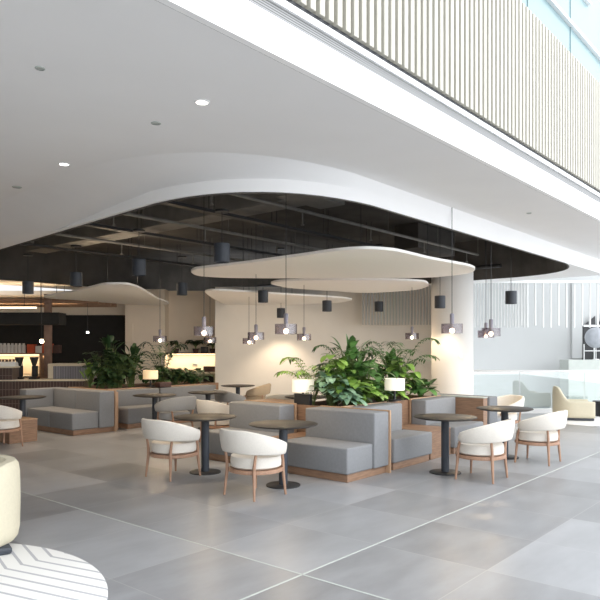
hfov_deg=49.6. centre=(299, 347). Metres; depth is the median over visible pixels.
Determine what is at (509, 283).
hanging fin
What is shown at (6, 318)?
canopy
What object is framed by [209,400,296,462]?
bench
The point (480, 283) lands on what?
hanging fin
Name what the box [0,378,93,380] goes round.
countertop
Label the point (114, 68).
ceiling
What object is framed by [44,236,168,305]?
raft
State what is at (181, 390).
bench
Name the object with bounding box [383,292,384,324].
hanging fin
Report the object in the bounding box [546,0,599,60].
trim
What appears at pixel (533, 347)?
wall
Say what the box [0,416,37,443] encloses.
bench
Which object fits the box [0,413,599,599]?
floor
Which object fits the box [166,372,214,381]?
base cabinet
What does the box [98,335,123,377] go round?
leafy plant
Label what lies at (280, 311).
pendant
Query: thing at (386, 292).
hanging fin
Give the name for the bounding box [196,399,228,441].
lounge chair
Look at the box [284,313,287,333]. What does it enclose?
glass pendant
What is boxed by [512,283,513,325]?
hanging fin
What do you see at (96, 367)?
leafy plant
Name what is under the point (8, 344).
glass jar
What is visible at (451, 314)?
glass pendant
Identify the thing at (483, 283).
hanging fin
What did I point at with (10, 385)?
bar counter
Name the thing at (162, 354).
palm plant
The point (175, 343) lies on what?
potted plant
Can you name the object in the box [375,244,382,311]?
pendant
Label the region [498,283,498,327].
hanging fin
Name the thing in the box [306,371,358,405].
leafy plant
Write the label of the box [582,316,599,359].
display window
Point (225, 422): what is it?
seat cushion
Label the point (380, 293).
hanging fin
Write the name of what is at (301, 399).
box
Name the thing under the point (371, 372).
leafy plant
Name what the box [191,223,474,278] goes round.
raft
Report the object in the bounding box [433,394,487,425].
divider panel
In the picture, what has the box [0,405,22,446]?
lounge chair
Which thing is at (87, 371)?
leafy plant
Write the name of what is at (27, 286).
pendant
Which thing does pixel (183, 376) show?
leafy plant
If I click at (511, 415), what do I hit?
seat cushion
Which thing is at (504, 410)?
cafe table
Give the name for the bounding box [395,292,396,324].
hanging fin
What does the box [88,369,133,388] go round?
leafy plant
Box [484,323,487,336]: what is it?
glass pendant
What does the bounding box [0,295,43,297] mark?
ceiling
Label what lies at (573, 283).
hanging fin
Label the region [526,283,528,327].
hanging fin
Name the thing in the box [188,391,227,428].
cafe table
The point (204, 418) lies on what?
cafe table
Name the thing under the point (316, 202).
ceiling panel
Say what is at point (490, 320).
glass pendant
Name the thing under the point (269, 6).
grille
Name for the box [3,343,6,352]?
glass jar
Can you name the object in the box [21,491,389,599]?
trim
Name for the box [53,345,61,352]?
box
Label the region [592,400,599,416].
side table
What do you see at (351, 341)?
leafy plant
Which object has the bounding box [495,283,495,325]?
hanging fin
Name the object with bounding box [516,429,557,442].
seat cushion
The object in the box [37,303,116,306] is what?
batten
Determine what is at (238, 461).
seat cushion
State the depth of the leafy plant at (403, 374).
10.84 m
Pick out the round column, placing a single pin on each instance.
(453, 373)
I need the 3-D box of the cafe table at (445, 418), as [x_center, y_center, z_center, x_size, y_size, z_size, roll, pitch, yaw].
[1.910,1.270,8.550,0.820,0.740,0.820,0,0,0]
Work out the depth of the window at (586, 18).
12.41 m
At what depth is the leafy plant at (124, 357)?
14.16 m
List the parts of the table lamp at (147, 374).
lamp shade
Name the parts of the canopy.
hanger rod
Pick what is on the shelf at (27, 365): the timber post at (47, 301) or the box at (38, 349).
the box at (38, 349)
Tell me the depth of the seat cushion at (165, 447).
8.09 m
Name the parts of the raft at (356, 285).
panel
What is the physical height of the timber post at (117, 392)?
0.760 m
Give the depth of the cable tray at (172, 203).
11.57 m
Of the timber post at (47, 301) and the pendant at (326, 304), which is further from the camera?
the timber post at (47, 301)
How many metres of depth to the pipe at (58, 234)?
14.34 m
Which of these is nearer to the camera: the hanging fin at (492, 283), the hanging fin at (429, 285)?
the hanging fin at (429, 285)
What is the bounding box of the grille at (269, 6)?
[248,0,599,202]
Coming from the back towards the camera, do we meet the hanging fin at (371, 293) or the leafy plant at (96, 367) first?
the hanging fin at (371, 293)
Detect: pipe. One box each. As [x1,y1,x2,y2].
[31,233,267,263]
[112,208,325,252]
[209,194,478,261]
[254,240,501,286]
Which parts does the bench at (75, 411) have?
seat, backrest, seat, panel, backrest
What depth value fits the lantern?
20.41 m
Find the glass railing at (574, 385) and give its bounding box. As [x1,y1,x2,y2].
[560,360,599,401]
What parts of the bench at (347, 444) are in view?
seat, backrest, panel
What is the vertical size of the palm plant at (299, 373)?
0.764 m
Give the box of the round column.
[431,272,472,394]
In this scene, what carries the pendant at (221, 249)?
hanging from the ceiling at (96, 192)
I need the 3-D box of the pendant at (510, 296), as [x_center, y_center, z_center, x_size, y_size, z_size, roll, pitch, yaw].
[4.285,-1.798,13.200,0.224,1.804,0.224,0,0,0]
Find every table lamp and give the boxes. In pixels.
[143,370,157,386]
[292,379,313,393]
[385,378,404,400]
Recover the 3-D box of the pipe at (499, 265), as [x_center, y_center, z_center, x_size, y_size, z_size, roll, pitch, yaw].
[1.694,-2.321,18.231,8.200,0.778,0.100,0,0,40]
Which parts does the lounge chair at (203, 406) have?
seat frame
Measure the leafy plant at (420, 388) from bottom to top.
0.415 m
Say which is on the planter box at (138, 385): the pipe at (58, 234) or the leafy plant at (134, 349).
the leafy plant at (134, 349)
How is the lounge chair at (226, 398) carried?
on the floor
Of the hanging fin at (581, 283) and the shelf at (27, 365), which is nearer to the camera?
the shelf at (27, 365)
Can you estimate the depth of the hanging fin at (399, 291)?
17.71 m
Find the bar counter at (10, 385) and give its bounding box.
[0,366,93,409]
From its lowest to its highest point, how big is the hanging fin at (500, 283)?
1.370 m
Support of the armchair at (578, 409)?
on the round rug at (596, 422)
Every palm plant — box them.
[138,341,187,381]
[274,357,348,404]
[312,345,387,382]
[357,338,439,398]
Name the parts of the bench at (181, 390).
backrest, seat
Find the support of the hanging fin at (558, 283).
hanging from the wall at (533, 347)
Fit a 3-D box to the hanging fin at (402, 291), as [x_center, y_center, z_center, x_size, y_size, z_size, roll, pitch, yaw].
[2.799,-1.170,17.750,0.028,1.080,0.080,0,0,29]
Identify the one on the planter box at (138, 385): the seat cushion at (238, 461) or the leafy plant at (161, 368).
the leafy plant at (161, 368)
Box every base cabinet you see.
[48,363,98,378]
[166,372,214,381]
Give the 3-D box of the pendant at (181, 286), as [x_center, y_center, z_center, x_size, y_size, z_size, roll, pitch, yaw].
[-2.523,-1.546,13.900,0.224,0.828,0.224,0,0,0]
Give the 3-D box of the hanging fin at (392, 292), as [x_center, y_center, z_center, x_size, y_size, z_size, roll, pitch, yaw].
[2.550,-1.170,17.750,0.028,1.080,0.080,0,0,29]
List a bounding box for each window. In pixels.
[521,0,599,82]
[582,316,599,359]
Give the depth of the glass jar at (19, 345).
17.96 m
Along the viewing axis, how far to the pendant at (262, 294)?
14.10 m
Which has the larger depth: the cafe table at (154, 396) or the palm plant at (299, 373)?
the cafe table at (154, 396)
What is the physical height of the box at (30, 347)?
0.240 m
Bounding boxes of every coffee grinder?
[15,357,24,378]
[29,357,39,378]
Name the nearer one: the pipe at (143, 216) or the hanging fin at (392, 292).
the pipe at (143, 216)
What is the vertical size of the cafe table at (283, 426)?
0.740 m
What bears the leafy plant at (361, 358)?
on the planter box at (301, 409)
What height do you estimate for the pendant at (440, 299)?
1.860 m
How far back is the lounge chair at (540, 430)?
9.08 m
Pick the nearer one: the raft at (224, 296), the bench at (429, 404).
the bench at (429, 404)
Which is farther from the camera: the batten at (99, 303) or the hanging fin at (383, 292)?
the hanging fin at (383, 292)
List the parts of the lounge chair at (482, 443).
leg, leg, seat frame, leg, leg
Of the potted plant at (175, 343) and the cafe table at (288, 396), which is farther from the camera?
the potted plant at (175, 343)
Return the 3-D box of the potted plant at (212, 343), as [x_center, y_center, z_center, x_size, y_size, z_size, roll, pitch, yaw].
[-2.558,-0.050,19.218,0.450,0.371,0.596,0,0,0]
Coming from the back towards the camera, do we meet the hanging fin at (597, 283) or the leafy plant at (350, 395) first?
the hanging fin at (597, 283)
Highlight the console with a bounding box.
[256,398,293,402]
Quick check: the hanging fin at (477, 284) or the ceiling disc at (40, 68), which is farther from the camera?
the hanging fin at (477, 284)
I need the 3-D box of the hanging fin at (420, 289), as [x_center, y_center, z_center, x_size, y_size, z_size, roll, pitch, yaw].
[3.297,-1.170,17.750,0.028,1.080,0.080,0,0,29]
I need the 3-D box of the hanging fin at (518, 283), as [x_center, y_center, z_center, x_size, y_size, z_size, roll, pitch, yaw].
[6.730,-1.315,20.000,0.080,1.370,0.028,0,0,-38]
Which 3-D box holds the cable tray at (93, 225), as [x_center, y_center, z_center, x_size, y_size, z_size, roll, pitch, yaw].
[-1.302,-2.445,14.544,0.142,0.530,9.300,0,0,40]
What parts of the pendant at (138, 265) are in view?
cord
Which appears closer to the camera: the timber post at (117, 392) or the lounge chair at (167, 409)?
the lounge chair at (167, 409)
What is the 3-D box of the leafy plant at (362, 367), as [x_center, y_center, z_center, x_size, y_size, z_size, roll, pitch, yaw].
[0.984,0.604,10.329,0.696,0.596,0.727,0,0,43]
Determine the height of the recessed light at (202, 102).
0.008 m
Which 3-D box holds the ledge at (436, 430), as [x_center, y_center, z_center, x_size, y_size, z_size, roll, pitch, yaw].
[1.847,1.430,9.985,0.710,0.420,0.630,0,0,40]
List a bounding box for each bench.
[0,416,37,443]
[28,387,116,435]
[108,387,158,428]
[152,384,220,421]
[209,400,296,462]
[288,405,390,482]
[341,401,431,469]
[409,395,482,453]
[431,393,508,424]
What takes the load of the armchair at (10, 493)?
on the round rug at (29, 572)
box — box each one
[27,344,36,352]
[35,346,41,352]
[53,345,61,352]
[76,381,218,389]
[155,382,170,386]
[201,347,207,352]
[203,366,214,371]
[294,393,311,404]
[297,395,426,431]
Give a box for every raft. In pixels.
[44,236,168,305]
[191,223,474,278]
[205,289,351,304]
[271,235,427,292]
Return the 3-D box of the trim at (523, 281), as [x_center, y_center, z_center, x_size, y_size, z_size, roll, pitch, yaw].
[7.750,-2.040,20.870,5.700,0.080,1.860,0,0,0]
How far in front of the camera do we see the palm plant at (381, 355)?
10.98 m
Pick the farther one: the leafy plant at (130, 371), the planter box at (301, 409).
the leafy plant at (130, 371)
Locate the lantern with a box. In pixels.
[585,327,599,359]
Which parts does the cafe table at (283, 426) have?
plate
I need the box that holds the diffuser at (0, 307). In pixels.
[0,307,36,307]
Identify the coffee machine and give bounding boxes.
[0,359,22,365]
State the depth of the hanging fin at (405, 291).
17.71 m
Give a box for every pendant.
[22,254,33,293]
[39,276,43,342]
[70,245,81,286]
[86,285,88,332]
[132,229,145,275]
[177,256,186,294]
[202,317,205,334]
[214,209,229,262]
[254,324,257,338]
[258,224,267,302]
[277,248,284,317]
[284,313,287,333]
[322,234,331,311]
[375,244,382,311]
[435,295,444,307]
[450,313,453,332]
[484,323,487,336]
[489,319,492,335]
[505,291,516,303]
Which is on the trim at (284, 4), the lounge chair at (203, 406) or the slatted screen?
the slatted screen
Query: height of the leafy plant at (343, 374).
0.603 m
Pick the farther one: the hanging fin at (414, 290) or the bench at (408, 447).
the hanging fin at (414, 290)
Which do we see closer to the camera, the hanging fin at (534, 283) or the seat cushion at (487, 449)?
the seat cushion at (487, 449)
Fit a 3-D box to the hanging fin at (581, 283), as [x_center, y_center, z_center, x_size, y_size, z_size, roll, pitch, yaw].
[8.680,-1.345,20.000,0.080,1.310,0.028,0,0,-38]
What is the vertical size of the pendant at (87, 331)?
1.310 m
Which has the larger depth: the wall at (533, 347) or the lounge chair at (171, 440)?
the wall at (533, 347)
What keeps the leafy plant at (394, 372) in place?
on the planter box at (301, 409)
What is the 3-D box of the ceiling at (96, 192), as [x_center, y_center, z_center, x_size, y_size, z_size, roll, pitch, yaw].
[-1.856,-2.209,14.865,13.340,1.002,12.328,0,0,40]
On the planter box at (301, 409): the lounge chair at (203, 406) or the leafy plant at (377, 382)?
the leafy plant at (377, 382)
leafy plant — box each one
[77,351,121,388]
[80,359,101,387]
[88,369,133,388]
[97,354,141,387]
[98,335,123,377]
[100,351,139,387]
[112,354,151,386]
[121,341,145,386]
[137,365,178,383]
[162,368,194,384]
[162,370,195,384]
[180,368,212,383]
[305,368,348,404]
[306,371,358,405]
[311,353,358,405]
[323,386,371,405]
[330,334,373,376]
[336,372,378,404]
[339,386,387,403]
[341,367,384,390]
[344,361,396,393]
[354,350,387,378]
[374,365,409,400]
[374,382,397,401]
[376,381,412,401]
[379,359,423,399]
[381,348,407,373]
[405,378,439,397]
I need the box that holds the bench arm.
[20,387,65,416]
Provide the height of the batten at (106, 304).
0.300 m
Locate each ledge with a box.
[271,432,305,438]
[402,424,450,459]
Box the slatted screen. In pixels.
[286,0,599,192]
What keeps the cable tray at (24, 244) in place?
hanging from the ceiling at (96, 192)
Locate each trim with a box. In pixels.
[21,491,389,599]
[156,0,599,221]
[240,452,598,599]
[270,0,599,197]
[493,280,599,282]
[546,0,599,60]
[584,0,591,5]
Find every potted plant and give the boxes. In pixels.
[170,340,178,352]
[185,340,205,352]
[206,340,214,352]
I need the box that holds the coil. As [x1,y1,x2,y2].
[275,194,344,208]
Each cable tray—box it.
[21,238,222,266]
[85,223,332,256]
[162,201,383,246]
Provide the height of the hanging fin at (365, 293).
1.080 m
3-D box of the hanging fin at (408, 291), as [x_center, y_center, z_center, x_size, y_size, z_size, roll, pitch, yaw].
[2.965,-1.170,17.750,0.028,1.080,0.080,0,0,29]
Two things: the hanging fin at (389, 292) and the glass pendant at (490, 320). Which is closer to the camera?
the glass pendant at (490, 320)
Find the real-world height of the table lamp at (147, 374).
0.360 m
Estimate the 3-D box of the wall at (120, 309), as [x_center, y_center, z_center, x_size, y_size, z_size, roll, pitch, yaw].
[-8.055,-1.350,19.600,5.890,0.740,0.200,0,0,0]
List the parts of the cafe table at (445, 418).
plate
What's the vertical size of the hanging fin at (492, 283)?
1.370 m
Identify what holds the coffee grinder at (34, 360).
on the bar counter at (10, 385)
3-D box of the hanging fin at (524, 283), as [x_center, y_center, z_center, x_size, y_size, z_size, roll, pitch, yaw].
[6.910,-1.315,20.000,0.080,1.370,0.028,0,0,-38]
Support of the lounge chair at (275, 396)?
on the floor
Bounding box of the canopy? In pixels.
[0,280,65,324]
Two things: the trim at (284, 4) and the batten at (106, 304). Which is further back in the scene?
the batten at (106, 304)
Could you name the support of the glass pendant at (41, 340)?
hanging from the ceiling at (96, 192)
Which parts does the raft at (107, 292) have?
panel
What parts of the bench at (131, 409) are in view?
seat, backrest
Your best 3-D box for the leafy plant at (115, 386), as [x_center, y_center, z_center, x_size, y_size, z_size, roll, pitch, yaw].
[-4.188,0.536,14.774,1.001,0.813,0.947,0,0,-37]
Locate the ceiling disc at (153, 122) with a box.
[151,121,160,124]
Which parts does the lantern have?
globe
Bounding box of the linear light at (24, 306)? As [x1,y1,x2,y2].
[0,294,36,307]
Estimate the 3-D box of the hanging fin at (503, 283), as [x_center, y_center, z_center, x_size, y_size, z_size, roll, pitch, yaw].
[6.280,-1.345,20.000,0.028,1.310,0.080,0,0,29]
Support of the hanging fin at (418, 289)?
hanging from the ceiling at (96, 192)
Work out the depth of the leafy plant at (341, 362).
9.76 m
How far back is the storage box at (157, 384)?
14.46 m
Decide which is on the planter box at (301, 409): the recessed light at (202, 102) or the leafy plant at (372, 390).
the leafy plant at (372, 390)
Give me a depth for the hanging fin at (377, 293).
17.73 m
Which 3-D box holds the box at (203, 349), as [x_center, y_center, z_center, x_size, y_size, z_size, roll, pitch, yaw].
[-2.820,0.050,19.200,0.200,0.170,0.160,0,0,0]
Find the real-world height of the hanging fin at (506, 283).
1.370 m
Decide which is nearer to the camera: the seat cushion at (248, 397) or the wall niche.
the seat cushion at (248, 397)
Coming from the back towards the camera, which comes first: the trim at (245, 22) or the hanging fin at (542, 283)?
the hanging fin at (542, 283)
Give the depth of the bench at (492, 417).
11.06 m
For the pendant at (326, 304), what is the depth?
15.41 m
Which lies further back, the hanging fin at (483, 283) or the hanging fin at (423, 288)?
the hanging fin at (483, 283)
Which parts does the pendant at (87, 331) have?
cord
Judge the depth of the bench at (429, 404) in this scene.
10.46 m
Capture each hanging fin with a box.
[362,293,363,324]
[365,293,366,324]
[368,293,369,324]
[371,293,372,324]
[374,293,375,324]
[377,293,378,324]
[380,293,381,324]
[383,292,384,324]
[386,292,387,324]
[389,292,390,324]
[392,292,393,324]
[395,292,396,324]
[399,291,399,324]
[402,291,402,324]
[405,291,405,324]
[408,291,409,324]
[411,290,412,324]
[414,290,415,324]
[417,289,418,324]
[420,289,421,324]
[423,288,424,324]
[426,286,427,324]
[429,285,430,324]
[474,284,475,327]
[477,284,478,325]
[480,283,480,327]
[483,283,483,327]
[486,283,486,322]
[489,283,489,318]
[492,283,492,318]
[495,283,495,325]
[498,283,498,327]
[500,283,501,327]
[503,283,504,325]
[506,283,507,327]
[509,283,510,327]
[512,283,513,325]
[515,283,516,327]
[518,283,519,327]
[521,283,522,325]
[524,283,525,327]
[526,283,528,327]
[534,283,535,325]
[542,283,543,327]
[550,283,551,327]
[558,283,559,325]
[565,283,567,327]
[573,283,574,327]
[581,283,582,325]
[589,283,590,327]
[597,283,598,327]
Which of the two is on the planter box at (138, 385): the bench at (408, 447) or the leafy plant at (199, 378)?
the leafy plant at (199, 378)
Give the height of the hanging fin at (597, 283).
1.370 m
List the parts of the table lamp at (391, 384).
lamp stem, lamp shade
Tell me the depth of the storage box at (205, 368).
19.03 m
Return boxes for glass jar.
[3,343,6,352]
[6,343,9,352]
[10,343,13,352]
[14,343,17,352]
[18,343,21,352]
[22,343,25,352]
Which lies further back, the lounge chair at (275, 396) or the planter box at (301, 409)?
the lounge chair at (275, 396)
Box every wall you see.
[0,291,124,314]
[0,315,124,385]
[125,289,168,383]
[215,287,430,400]
[473,275,599,407]
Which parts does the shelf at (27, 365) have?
panel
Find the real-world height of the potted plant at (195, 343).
0.380 m
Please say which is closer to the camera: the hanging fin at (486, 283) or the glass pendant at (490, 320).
the glass pendant at (490, 320)
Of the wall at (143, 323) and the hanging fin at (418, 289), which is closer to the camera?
the hanging fin at (418, 289)
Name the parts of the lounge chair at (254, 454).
leg, leg, seat frame, leg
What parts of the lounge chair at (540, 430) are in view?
leg, leg, seat frame, leg, leg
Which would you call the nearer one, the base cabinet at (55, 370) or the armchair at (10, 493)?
the armchair at (10, 493)
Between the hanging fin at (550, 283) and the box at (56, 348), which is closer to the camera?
the box at (56, 348)
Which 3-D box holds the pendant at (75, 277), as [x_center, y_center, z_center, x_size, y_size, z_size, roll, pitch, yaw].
[-4.239,-1.553,12.300,0.224,0.774,0.224,0,0,0]
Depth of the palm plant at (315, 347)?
10.49 m
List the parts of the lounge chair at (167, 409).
seat frame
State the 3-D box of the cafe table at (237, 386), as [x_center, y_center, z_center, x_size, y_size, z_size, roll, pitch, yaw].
[-1.500,1.270,15.700,0.820,0.740,0.820,0,0,0]
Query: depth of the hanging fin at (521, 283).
19.99 m
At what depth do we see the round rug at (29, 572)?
4.61 m
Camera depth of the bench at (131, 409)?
13.51 m
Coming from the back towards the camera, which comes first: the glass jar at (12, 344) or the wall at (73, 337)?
the wall at (73, 337)
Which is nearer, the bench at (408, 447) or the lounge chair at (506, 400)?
the bench at (408, 447)
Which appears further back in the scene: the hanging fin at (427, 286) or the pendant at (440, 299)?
the hanging fin at (427, 286)
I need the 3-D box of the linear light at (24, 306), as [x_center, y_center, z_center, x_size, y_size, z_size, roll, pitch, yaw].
[-8.600,-1.345,16.750,3.600,0.650,0.070,0,0,0]
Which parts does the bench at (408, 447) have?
backrest, seat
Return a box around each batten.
[0,284,98,302]
[0,286,104,304]
[0,303,110,305]
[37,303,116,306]
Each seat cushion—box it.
[0,419,19,429]
[151,440,195,454]
[159,410,189,420]
[209,420,228,425]
[230,453,280,469]
[244,395,265,399]
[457,442,503,456]
[497,412,516,419]
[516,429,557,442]
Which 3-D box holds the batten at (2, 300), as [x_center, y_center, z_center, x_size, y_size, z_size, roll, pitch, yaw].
[-8.050,-1.430,17.100,5.500,0.500,0.100,0,0,0]
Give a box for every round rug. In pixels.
[0,543,107,599]
[566,416,599,426]
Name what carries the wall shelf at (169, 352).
attached to the wall niche
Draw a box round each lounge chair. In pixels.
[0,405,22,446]
[141,418,200,481]
[154,396,196,427]
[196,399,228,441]
[214,389,245,404]
[219,428,286,501]
[244,383,270,399]
[265,394,293,399]
[455,419,514,483]
[497,395,524,423]
[514,410,567,465]
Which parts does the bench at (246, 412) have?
seat, backrest, panel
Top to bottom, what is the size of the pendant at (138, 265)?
0.740 m
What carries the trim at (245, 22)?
attached to the ceiling at (114, 68)
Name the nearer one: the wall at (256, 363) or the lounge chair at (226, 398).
the lounge chair at (226, 398)
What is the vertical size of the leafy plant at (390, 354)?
0.910 m
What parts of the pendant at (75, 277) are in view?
cord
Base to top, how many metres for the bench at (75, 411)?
0.812 m
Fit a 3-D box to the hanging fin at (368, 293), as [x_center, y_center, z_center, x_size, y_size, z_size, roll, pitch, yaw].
[1.886,-1.170,17.750,0.028,1.080,0.080,0,0,29]
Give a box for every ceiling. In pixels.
[0,0,599,258]
[0,152,599,290]
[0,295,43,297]
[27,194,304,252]
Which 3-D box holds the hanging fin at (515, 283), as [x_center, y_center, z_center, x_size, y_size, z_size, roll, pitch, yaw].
[6.640,-1.315,20.000,0.080,1.370,0.028,0,0,-38]
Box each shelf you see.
[0,353,43,377]
[166,352,214,353]
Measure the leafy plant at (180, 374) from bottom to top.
0.457 m
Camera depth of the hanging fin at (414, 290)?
17.74 m
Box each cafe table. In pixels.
[0,395,45,416]
[133,393,175,419]
[174,413,235,474]
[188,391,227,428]
[221,384,254,394]
[249,420,317,488]
[284,395,325,398]
[414,413,476,475]
[476,406,533,459]
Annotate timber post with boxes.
[44,294,51,377]
[117,392,117,429]
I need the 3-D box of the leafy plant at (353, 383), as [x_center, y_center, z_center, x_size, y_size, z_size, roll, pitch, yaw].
[0.818,0.629,9.729,0.721,0.547,0.737,0,0,0]
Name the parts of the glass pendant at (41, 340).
cord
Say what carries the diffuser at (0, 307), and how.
attached to the linear light at (24, 306)
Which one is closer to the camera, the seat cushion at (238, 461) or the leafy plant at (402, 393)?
the seat cushion at (238, 461)
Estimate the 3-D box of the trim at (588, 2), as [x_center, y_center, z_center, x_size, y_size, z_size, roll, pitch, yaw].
[4.349,-6.835,11.259,0.070,0.050,4.400,0,0,40]
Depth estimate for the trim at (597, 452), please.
5.53 m
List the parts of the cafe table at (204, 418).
plate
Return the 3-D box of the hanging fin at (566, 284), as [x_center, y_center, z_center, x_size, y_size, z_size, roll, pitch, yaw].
[8.200,-1.315,20.000,0.080,1.370,0.028,0,0,-38]
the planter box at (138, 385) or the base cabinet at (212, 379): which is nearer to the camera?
the planter box at (138, 385)
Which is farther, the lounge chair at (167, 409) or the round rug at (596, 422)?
the round rug at (596, 422)
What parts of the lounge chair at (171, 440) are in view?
leg, leg, seat frame, leg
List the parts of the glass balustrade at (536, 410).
handrail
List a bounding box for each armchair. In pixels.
[0,455,20,555]
[552,386,594,420]
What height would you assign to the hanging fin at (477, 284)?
1.310 m
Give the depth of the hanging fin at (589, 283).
19.99 m
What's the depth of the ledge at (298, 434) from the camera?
9.06 m
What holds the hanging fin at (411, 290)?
hanging from the ceiling at (96, 192)
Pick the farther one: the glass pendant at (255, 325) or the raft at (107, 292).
the raft at (107, 292)
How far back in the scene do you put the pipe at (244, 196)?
11.51 m
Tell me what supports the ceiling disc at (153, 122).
attached to the ceiling at (114, 68)
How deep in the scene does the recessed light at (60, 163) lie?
7.10 m
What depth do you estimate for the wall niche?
19.55 m
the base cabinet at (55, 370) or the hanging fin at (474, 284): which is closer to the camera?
the base cabinet at (55, 370)
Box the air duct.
[395,223,454,257]
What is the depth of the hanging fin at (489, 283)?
19.96 m
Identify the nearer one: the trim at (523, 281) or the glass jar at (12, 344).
the glass jar at (12, 344)
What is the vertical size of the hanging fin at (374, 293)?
1.080 m
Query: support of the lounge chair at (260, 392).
on the floor
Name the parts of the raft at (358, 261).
panel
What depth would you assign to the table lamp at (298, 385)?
9.65 m
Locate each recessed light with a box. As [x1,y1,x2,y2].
[58,162,69,165]
[194,99,209,105]
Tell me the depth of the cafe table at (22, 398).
11.95 m
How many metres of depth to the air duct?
14.34 m
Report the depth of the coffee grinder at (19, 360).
15.67 m
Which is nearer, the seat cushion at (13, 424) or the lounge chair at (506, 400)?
the seat cushion at (13, 424)
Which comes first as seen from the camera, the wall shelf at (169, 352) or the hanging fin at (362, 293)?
the hanging fin at (362, 293)
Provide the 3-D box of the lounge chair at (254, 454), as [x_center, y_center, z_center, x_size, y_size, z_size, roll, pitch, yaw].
[-0.531,1.261,7.247,0.784,0.762,0.720,0,0,43]
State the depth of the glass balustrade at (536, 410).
16.29 m
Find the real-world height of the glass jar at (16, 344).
0.270 m
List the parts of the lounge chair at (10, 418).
seat frame, leg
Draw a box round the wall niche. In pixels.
[169,291,214,370]
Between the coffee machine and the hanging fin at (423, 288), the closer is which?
the coffee machine
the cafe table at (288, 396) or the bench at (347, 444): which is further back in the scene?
the cafe table at (288, 396)
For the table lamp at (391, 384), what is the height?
0.342 m
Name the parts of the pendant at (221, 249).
cord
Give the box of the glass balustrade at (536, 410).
[473,370,599,412]
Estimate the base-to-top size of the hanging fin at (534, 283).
1.310 m
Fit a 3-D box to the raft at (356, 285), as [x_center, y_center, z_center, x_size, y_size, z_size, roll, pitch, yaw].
[1.099,-2.035,14.533,3.432,1.350,3.080,0,0,0]
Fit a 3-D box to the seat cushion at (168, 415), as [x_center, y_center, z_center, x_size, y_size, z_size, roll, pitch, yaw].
[-2.338,1.242,12.106,0.576,0.165,0.576,0,0,40]
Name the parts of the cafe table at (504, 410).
plate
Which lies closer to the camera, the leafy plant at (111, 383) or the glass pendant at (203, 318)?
the glass pendant at (203, 318)
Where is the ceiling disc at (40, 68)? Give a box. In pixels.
[35,66,44,70]
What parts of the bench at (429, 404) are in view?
backrest, seat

